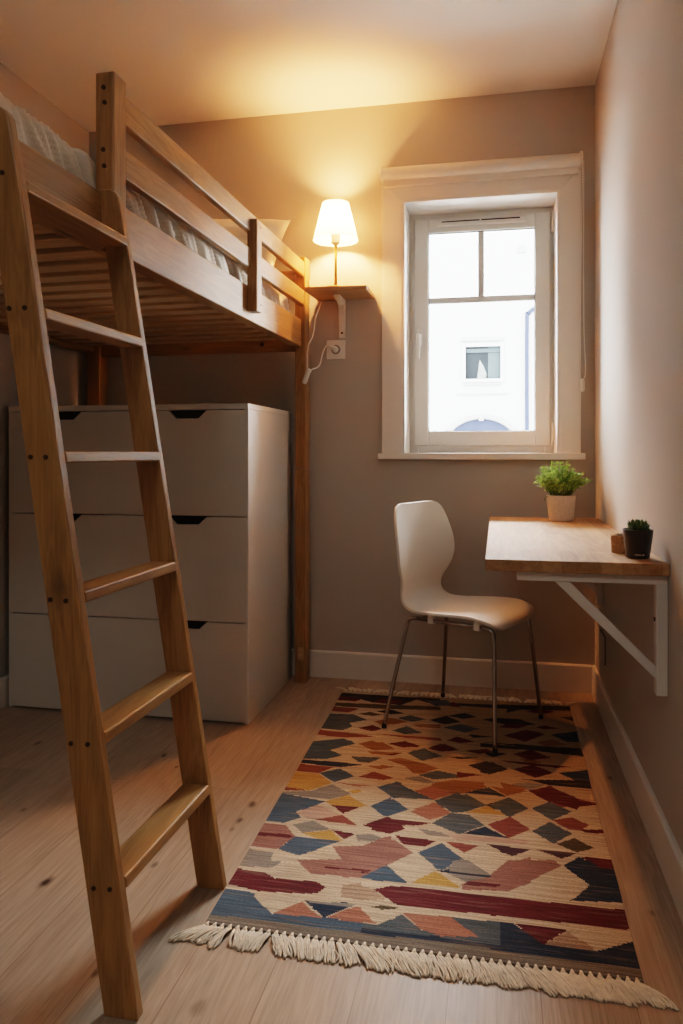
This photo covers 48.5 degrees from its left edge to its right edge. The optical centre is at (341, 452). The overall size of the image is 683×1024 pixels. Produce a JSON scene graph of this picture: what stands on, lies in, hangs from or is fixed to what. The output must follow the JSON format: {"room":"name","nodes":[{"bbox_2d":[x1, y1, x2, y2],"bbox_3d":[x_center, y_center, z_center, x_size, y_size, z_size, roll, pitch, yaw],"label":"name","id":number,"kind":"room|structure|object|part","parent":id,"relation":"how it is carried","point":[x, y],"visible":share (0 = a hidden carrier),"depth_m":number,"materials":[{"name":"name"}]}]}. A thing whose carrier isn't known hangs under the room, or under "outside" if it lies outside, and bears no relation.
{"room":"bedroom","nodes":[
{"label":"bedroom","id":0,"kind":"room"},
{"bbox_2d":[0,63,88,677],"bbox_3d":[-1.759,-0.267,1.181,0.100,2.533,5.206,0,0,12],"label":"wall","id":1,"kind":"structure","parent":0,"point":[69,366],"depth_m":3.06,"materials":[{"name":"beige paint"}]},
{"bbox_2d":[0,674,8,709],"bbox_3d":[-1.703,0.942,1.169,0.014,0.117,5.006,0,0,12],"label":"baseboard","id":2,"kind":"structure","parent":1,"relation":"attached to","point":[4,681],"depth_m":2.98,"materials":[{"name":"white paint"}]},
{"bbox_2d":[0,0,617,131],"bbox_3d":[-0.564,-1.583,1.007,2.510,0.100,5.346,0,0,12],"label":"ceiling","id":3,"kind":"structure","parent":0,"point":[178,61],"depth_m":2.87,"materials":[{"name":"paint"}]},
{"bbox_2d":[0,676,682,1023],"bbox_3d":[-0.578,1.050,0.938,2.510,0.100,5.206,0,0,12],"label":"floor","id":4,"kind":"structure","parent":0,"point":[49,969],"depth_m":1.69,"materials":[{"name":"brown wood"}]},
{"bbox_2d":[0,106,226,1020],"bbox_3d":[-0.448,0.199,1.535,0.272,1.602,0.503,0,0,12],"label":"ladder","id":5,"kind":"object","parent":4,"relation":"on","point":[110,867],"visible":1,"depth_m":1.34,"materials":[{"name":"brown wood"}]},
{"bbox_3d":[-0.493,0.199,1.336,0.280,1.602,0.041,0,0,-8],"label":"rail","id":6,"kind":"part","parent":5,"relation":"part of","materials":[{"name":"brown wood"}]},
{"bbox_3d":[-0.405,0.207,1.720,0.286,1.585,0.048,0,0,-15],"label":"rail","id":7,"kind":"part","parent":5,"relation":"part of","materials":[{"name":"brown wood"}]},
{"bbox_2d":[8,403,290,724],"bbox_3d":[-0.768,0.408,3.178,0.989,1.183,0.597,0,0,12],"label":"dresser","id":8,"kind":"object","parent":4,"relation":"on","point":[227,467],"visible":0.72,"depth_m":2.88,"materials":[{"name":"white wood"}]},
{"bbox_3d":[-1.074,-0.140,2.958,0.173,0.042,0.005,0,0,12],"label":"finger pull","id":9,"kind":"part","parent":8,"relation":"part of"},
{"bbox_3d":[-1.074,0.257,2.958,0.173,0.042,0.005,0,0,12],"label":"finger pull","id":10,"kind":"part","parent":8,"relation":"part of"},
{"bbox_3d":[-0.826,0.812,2.895,0.982,0.364,0.018,0,0,12],"label":"drawer","id":11,"kind":"part","parent":8,"relation":"part of","materials":[{"name":"white metal"}]},
{"bbox_3d":[-0.826,0.432,2.895,0.982,0.388,0.018,0,0,12],"label":"drawer","id":12,"kind":"part","parent":8,"relation":"part of","materials":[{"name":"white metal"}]},
{"bbox_3d":[-0.826,0.037,2.895,0.982,0.393,0.018,0,0,12],"label":"drawer","id":13,"kind":"part","parent":8,"relation":"part of","materials":[{"name":"white metal"}]},
{"bbox_3d":[-0.768,-0.173,3.178,0.989,0.021,0.597,0,0,12],"label":"panel","id":14,"kind":"part","parent":8,"relation":"part of","materials":[{"name":"white metal"}]},
{"bbox_3d":[-0.572,-0.140,2.856,0.173,0.042,0.005,0,0,12],"label":"finger pull","id":15,"kind":"part","parent":8,"relation":"part of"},
{"bbox_3d":[-0.572,0.257,2.856,0.173,0.042,0.005,0,0,12],"label":"finger pull","id":16,"kind":"part","parent":8,"relation":"part of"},
{"bbox_3d":[-0.572,0.649,2.856,0.173,0.042,0.005,0,0,12],"label":"finger pull","id":17,"kind":"part","parent":8,"relation":"part of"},
{"bbox_2d":[0,71,309,682],"bbox_3d":[-0.879,0.070,2.412,1.072,1.859,2.175,0,0,13],"label":"bed","id":18,"kind":"object","parent":4,"relation":"on","point":[189,305],"visible":0.84,"depth_m":2.40,"materials":[{"name":"brown wood"}]},
{"bbox_3d":[-1.142,0.073,3.546,0.066,1.853,0.075,0,0,13],"label":"post","id":19,"kind":"part","parent":18,"relation":"part of","materials":[{"name":"brown wood"}]},
{"bbox_3d":[-0.527,-0.660,1.734,0.047,0.397,0.056,0,0,13],"label":"post","id":20,"kind":"part","parent":18,"relation":"part of","materials":[{"name":"brown wood"}]},
{"bbox_2d":[0,92,289,311],"bbox_3d":[-0.896,-0.595,2.411,0.967,0.182,1.965,0,0,13],"label":"mattress","id":21,"kind":"object","parent":18,"relation":"on","point":[34,133],"visible":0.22,"depth_m":1.88,"materials":[{"name":"fabric"}]},
{"bbox_2d":[213,219,290,268],"bbox_3d":[-0.550,-0.852,3.241,0.644,0.404,0.214,0,0,16],"label":"pillow","id":22,"kind":"object","parent":21,"relation":"on","point":[278,228],"visible":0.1,"depth_m":3.19,"materials":[{"name":"fabric"}]},
{"bbox_3d":[-0.342,-0.670,2.526,0.023,0.067,1.568,0,0,13],"label":"guard rail","id":23,"kind":"part","parent":18,"relation":"part of","materials":[{"name":"brown wood"}]},
{"bbox_3d":[-0.342,-0.796,2.526,0.023,0.066,1.568,0,0,13],"label":"guard rail","id":24,"kind":"part","parent":18,"relation":"part of","materials":[{"name":"brown wood"}]},
{"bbox_3d":[-0.172,0.535,3.330,0.047,0.929,0.075,0,0,13],"label":"post","id":25,"kind":"part","parent":18,"relation":"part of","materials":[{"name":"brown wood"}]},
{"bbox_2d":[169,687,678,1010],"bbox_3d":[0.289,0.994,2.294,0.996,0.012,1.733,0,0,12],"label":"rug","id":26,"kind":"object","parent":4,"relation":"on","point":[408,838],"visible":0.97,"depth_m":1.86,"materials":[{"name":"fabric"}]},
{"bbox_2d":[382,501,542,754],"bbox_3d":[0.450,0.589,2.784,0.448,0.802,0.452,0,0,37],"label":"chair","id":27,"kind":"object","parent":26,"relation":"on","point":[425,545],"visible":1,"depth_m":2.82,"materials":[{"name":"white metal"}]},
{"bbox_3d":[0.211,0.786,2.747,0.130,0.396,0.040,0,0,-1],"label":"leg","id":28,"kind":"part","parent":27,"relation":"part of","materials":[{"name":"silver metal"}]},
{"bbox_3d":[0.420,0.786,3.026,0.038,0.395,0.126,0,0,-19],"label":"leg","id":29,"kind":"part","parent":27,"relation":"part of","materials":[{"name":"silver metal"}]},
{"bbox_3d":[0.506,0.785,2.541,0.038,0.397,0.096,0,0,-16],"label":"leg","id":30,"kind":"part","parent":27,"relation":"part of","materials":[{"name":"silver metal"}]},
{"bbox_3d":[0.705,0.785,2.809,0.097,0.397,0.041,0,0,-6],"label":"leg","id":31,"kind":"part","parent":27,"relation":"part of","materials":[{"name":"silver metal"}]},
{"bbox_2d":[89,85,594,664],"bbox_3d":[-0.051,-0.267,3.508,2.310,2.533,0.240,0,0,12],"label":"wall","id":32,"kind":"structure","parent":0,"point":[281,166],"depth_m":3.35,"materials":[{"name":"beige paint"}]},
{"bbox_2d":[327,340,344,359],"bbox_3d":[-0.025,-0.460,3.375,0.085,0.085,0.010,0,0,12],"label":"wall outlet","id":33,"kind":"object","parent":32,"relation":"attached to","point":[340,344],"visible":0.93,"depth_m":3.37,"materials":[{"name":"white plastic"}]},
{"bbox_2d":[305,285,373,337],"bbox_3d":[-0.005,-0.605,3.266,0.263,0.186,0.216,0,0,12],"label":"wall shelf","id":34,"kind":"object","parent":32,"relation":"attached to","point":[340,294],"visible":1,"depth_m":3.25,"materials":[{"name":"brown wood"}]},
{"bbox_2d":[302,199,357,383],"bbox_3d":[-0.038,-0.683,3.263,0.228,0.775,0.194,0,0,41],"label":"table lamp","id":35,"kind":"object","parent":34,"relation":"on","point":[335,228],"visible":0.87,"depth_m":3.21,"materials":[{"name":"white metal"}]},
{"bbox_2d":[302,368,310,383],"bbox_3d":[-0.150,-0.330,3.263,0.038,0.069,0.022,0,0,12],"label":"switch","id":36,"kind":"object","parent":35,"relation":"attached to","point":[308,371],"depth_m":3.25,"materials":[{"name":"white plastic"}]},
{"bbox_3d":[-0.105,-0.511,3.310,0.062,0.328,0.130,0,0,40],"label":"cord","id":37,"kind":"part","parent":35,"relation":"part of","materials":[{"name":"white plastic"}]},
{"bbox_3d":[-0.025,-0.802,3.251,0.012,0.186,0.012,0,0,12],"label":"stem","id":38,"kind":"part","parent":35,"relation":"part of","materials":[{"name":"gold metal"}]},
{"bbox_2d":[331,234,339,245],"bbox_3d":[-0.025,-0.918,3.251,0.041,0.060,0.041,0,0,12],"label":"socket","id":39,"kind":"object","parent":35,"relation":"attached to","point":[335,238],"depth_m":3.24,"materials":[{"name":"white plastic"}]},
{"bbox_3d":[-0.025,-0.991,3.251,0.192,0.158,0.192,0,0,12],"label":"lamp shade","id":40,"kind":"part","parent":35,"relation":"part of","materials":[{"name":"fabric"}]},
{"bbox_2d":[291,649,591,693],"bbox_3d":[-0.077,0.942,3.383,2.282,0.117,0.014,0,0,12],"label":"baseboard","id":41,"kind":"structure","parent":32,"relation":"attached to","point":[556,677],"depth_m":3.26,"materials":[{"name":"white paint"}]},
{"bbox_2d":[378,169,585,459],"bbox_3d":[0.610,-0.582,3.348,0.867,1.220,0.276,0,0,12],"label":"window","id":42,"kind":"structure","parent":32,"relation":"in","point":[550,206],"depth_m":3.33,"materials":[{"name":"white paint"}]},
{"bbox_3d":[0.222,-0.595,3.320,0.088,1.190,0.018,0,0,12],"label":"casing","id":43,"kind":"part","parent":42,"relation":"part of","materials":[{"name":"white paint"}]},
{"bbox_3d":[0.350,-0.484,3.436,0.019,0.120,0.048,0,0,12],"label":"lever","id":44,"kind":"part","parent":42,"relation":"part of","materials":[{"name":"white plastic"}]},
{"bbox_3d":[0.354,-0.525,3.458,0.028,0.070,0.010,0,0,12],"label":"handle","id":45,"kind":"part","parent":42,"relation":"part of","materials":[{"name":"white plastic"}]},
{"bbox_3d":[0.588,-1.148,3.245,0.834,0.088,0.018,0,0,12],"label":"casing","id":46,"kind":"part","parent":42,"relation":"part of","materials":[{"name":"white paint"}]},
{"bbox_2d":[435,215,526,226],"bbox_3d":[0.624,-1.040,3.400,0.404,0.029,0.016,0,0,12],"label":"vent","id":47,"kind":"object","parent":42,"relation":"attached to","point":[473,220],"depth_m":3.40,"materials":[{"name":"white plastic"}]},
{"bbox_3d":[0.605,0.014,3.326,0.867,0.028,0.232,0,0,12],"label":"sill","id":48,"kind":"part","parent":42,"relation":"part of","materials":[{"name":"white paint"}]},
{"bbox_3d":[0.633,-0.550,3.435,0.603,1.035,0.056,0,0,12],"label":"sash","id":49,"kind":"part","parent":42,"relation":"part of","materials":[{"name":"white plastic"}]},
{"bbox_3d":[0.635,-0.555,3.453,0.667,1.110,0.060,0,0,12],"label":"frame","id":50,"kind":"part","parent":42,"relation":"part of","materials":[{"name":"white plastic"}]},
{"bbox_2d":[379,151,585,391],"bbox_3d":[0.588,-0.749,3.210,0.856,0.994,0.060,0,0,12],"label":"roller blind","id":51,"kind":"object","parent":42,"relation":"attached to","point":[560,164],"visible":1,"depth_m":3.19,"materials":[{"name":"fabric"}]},
{"bbox_3d":[0.992,-0.749,3.119,0.029,0.902,0.030,0,0,-43],"label":"bead chain","id":52,"kind":"part","parent":51,"relation":"part of","materials":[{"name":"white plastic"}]},
{"bbox_3d":[0.957,-0.595,3.169,0.083,1.190,0.018,0,0,12],"label":"casing","id":53,"kind":"part","parent":42,"relation":"part of","materials":[{"name":"white paint"}]},
{"bbox_2d":[430,230,533,430],"bbox_3d":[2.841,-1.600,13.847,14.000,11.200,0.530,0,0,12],"label":"window glass","id":54,"kind":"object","parent":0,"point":[482,354],"visible":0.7,"depth_m":13.77,"materials":[{"name":"glass"}]},
{"bbox_3d":[2.455,-1.640,13.859,0.440,0.660,0.020,0,0,12],"label":"pane","id":55,"kind":"part","parent":54,"relation":"part of","materials":[{"name":"grey glass"}]},
{"bbox_3d":[2.535,1.645,13.750,1.320,4.510,0.038,0,0,12],"label":"arched door","id":56,"kind":"part","parent":54,"relation":"part of","materials":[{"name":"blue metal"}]},
{"bbox_3d":[2.527,-0.368,13.712,1.480,0.643,0.080,0,0,12],"label":"arch moulding","id":57,"kind":"part","parent":54,"relation":"part of","materials":[{"name":"stone"}]},
{"bbox_2d":[477,361,485,378],"bbox_3d":[2.554,-1.515,13.819,0.170,0.370,0.010,0,0,12],"label":"curtain","id":58,"kind":"object","parent":54,"relation":"hanging from","point":[481,365],"depth_m":13.82,"materials":[{"name":"white fabric"}]},
{"bbox_2d":[465,348,500,352],"bbox_3d":[2.576,-1.865,13.801,0.700,0.070,0.015,0,0,12],"label":"blind","id":59,"kind":"object","parent":54,"relation":"hanging from","point":[467,350],"depth_m":13.80,"materials":[{"name":"white fabric"}]},
{"bbox_3d":[2.796,-1.640,13.779,0.260,0.660,0.020,0,0,12],"label":"pane","id":60,"kind":"part","parent":54,"relation":"part of","materials":[{"name":"grey glass"}]},
{"bbox_2d":[595,0,682,853],"bbox_3d":[0.602,-0.267,0.696,0.100,2.533,5.206,0,0,12],"label":"wall","id":61,"kind":"structure","parent":0,"point":[639,83],"depth_m":2.11,"materials":[{"name":"beige paint"}]},
{"bbox_2d":[485,517,669,696],"bbox_3d":[0.692,0.421,2.454,0.428,0.319,1.275,0,0,12],"label":"desk","id":62,"kind":"object","parent":61,"relation":"attached to","point":[535,548],"visible":1,"depth_m":1.86,"materials":[{"name":"brown wood"}]},
{"bbox_2d":[534,459,591,521],"bbox_3d":[0.838,0.141,2.935,0.223,0.240,0.223,0,0,-29],"label":"potted plant","id":63,"kind":"object","parent":62,"relation":"on","point":[561,506],"visible":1,"depth_m":2.90,"materials":[{"name":"green plant"}]},
{"bbox_3d":[0.850,0.212,2.934,0.110,0.099,0.110,0,0,12],"label":"pot","id":64,"kind":"part","parent":63,"relation":"part of","materials":[{"name":"ceramic"}]},
{"bbox_2d":[611,533,624,552],"bbox_3d":[0.733,0.236,1.994,0.047,0.052,0.047,0,0,12],"label":"wooden block","id":65,"kind":"object","parent":62,"relation":"on","point":[617,540],"visible":0.85,"depth_m":1.98,"materials":[{"name":"wood"}]},
{"bbox_2d":[622,519,653,558],"bbox_3d":[0.741,0.213,1.895,0.073,0.097,0.073,0,0,12],"label":"potted succulent","id":66,"kind":"object","parent":62,"relation":"on","point":[638,536],"visible":1,"depth_m":1.87,"materials":[{"name":"green plant"}]},
{"bbox_2d":[599,629,605,664],"bbox_3d":[1.000,0.743,2.906,0.009,0.108,0.128,0,0,12],"label":"wall outlet","id":67,"kind":"object","parent":61,"relation":"attached to","point":[602,638],"visible":1,"depth_m":2.87,"materials":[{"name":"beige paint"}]},
{"bbox_2d":[592,665,682,923],"bbox_3d":[0.546,0.942,0.708,0.014,0.117,5.006,0,0,12],"label":"baseboard","id":68,"kind":"structure","parent":61,"relation":"attached to","point":[667,851],"depth_m":2.02,"materials":[{"name":"white paint"}]}
]}

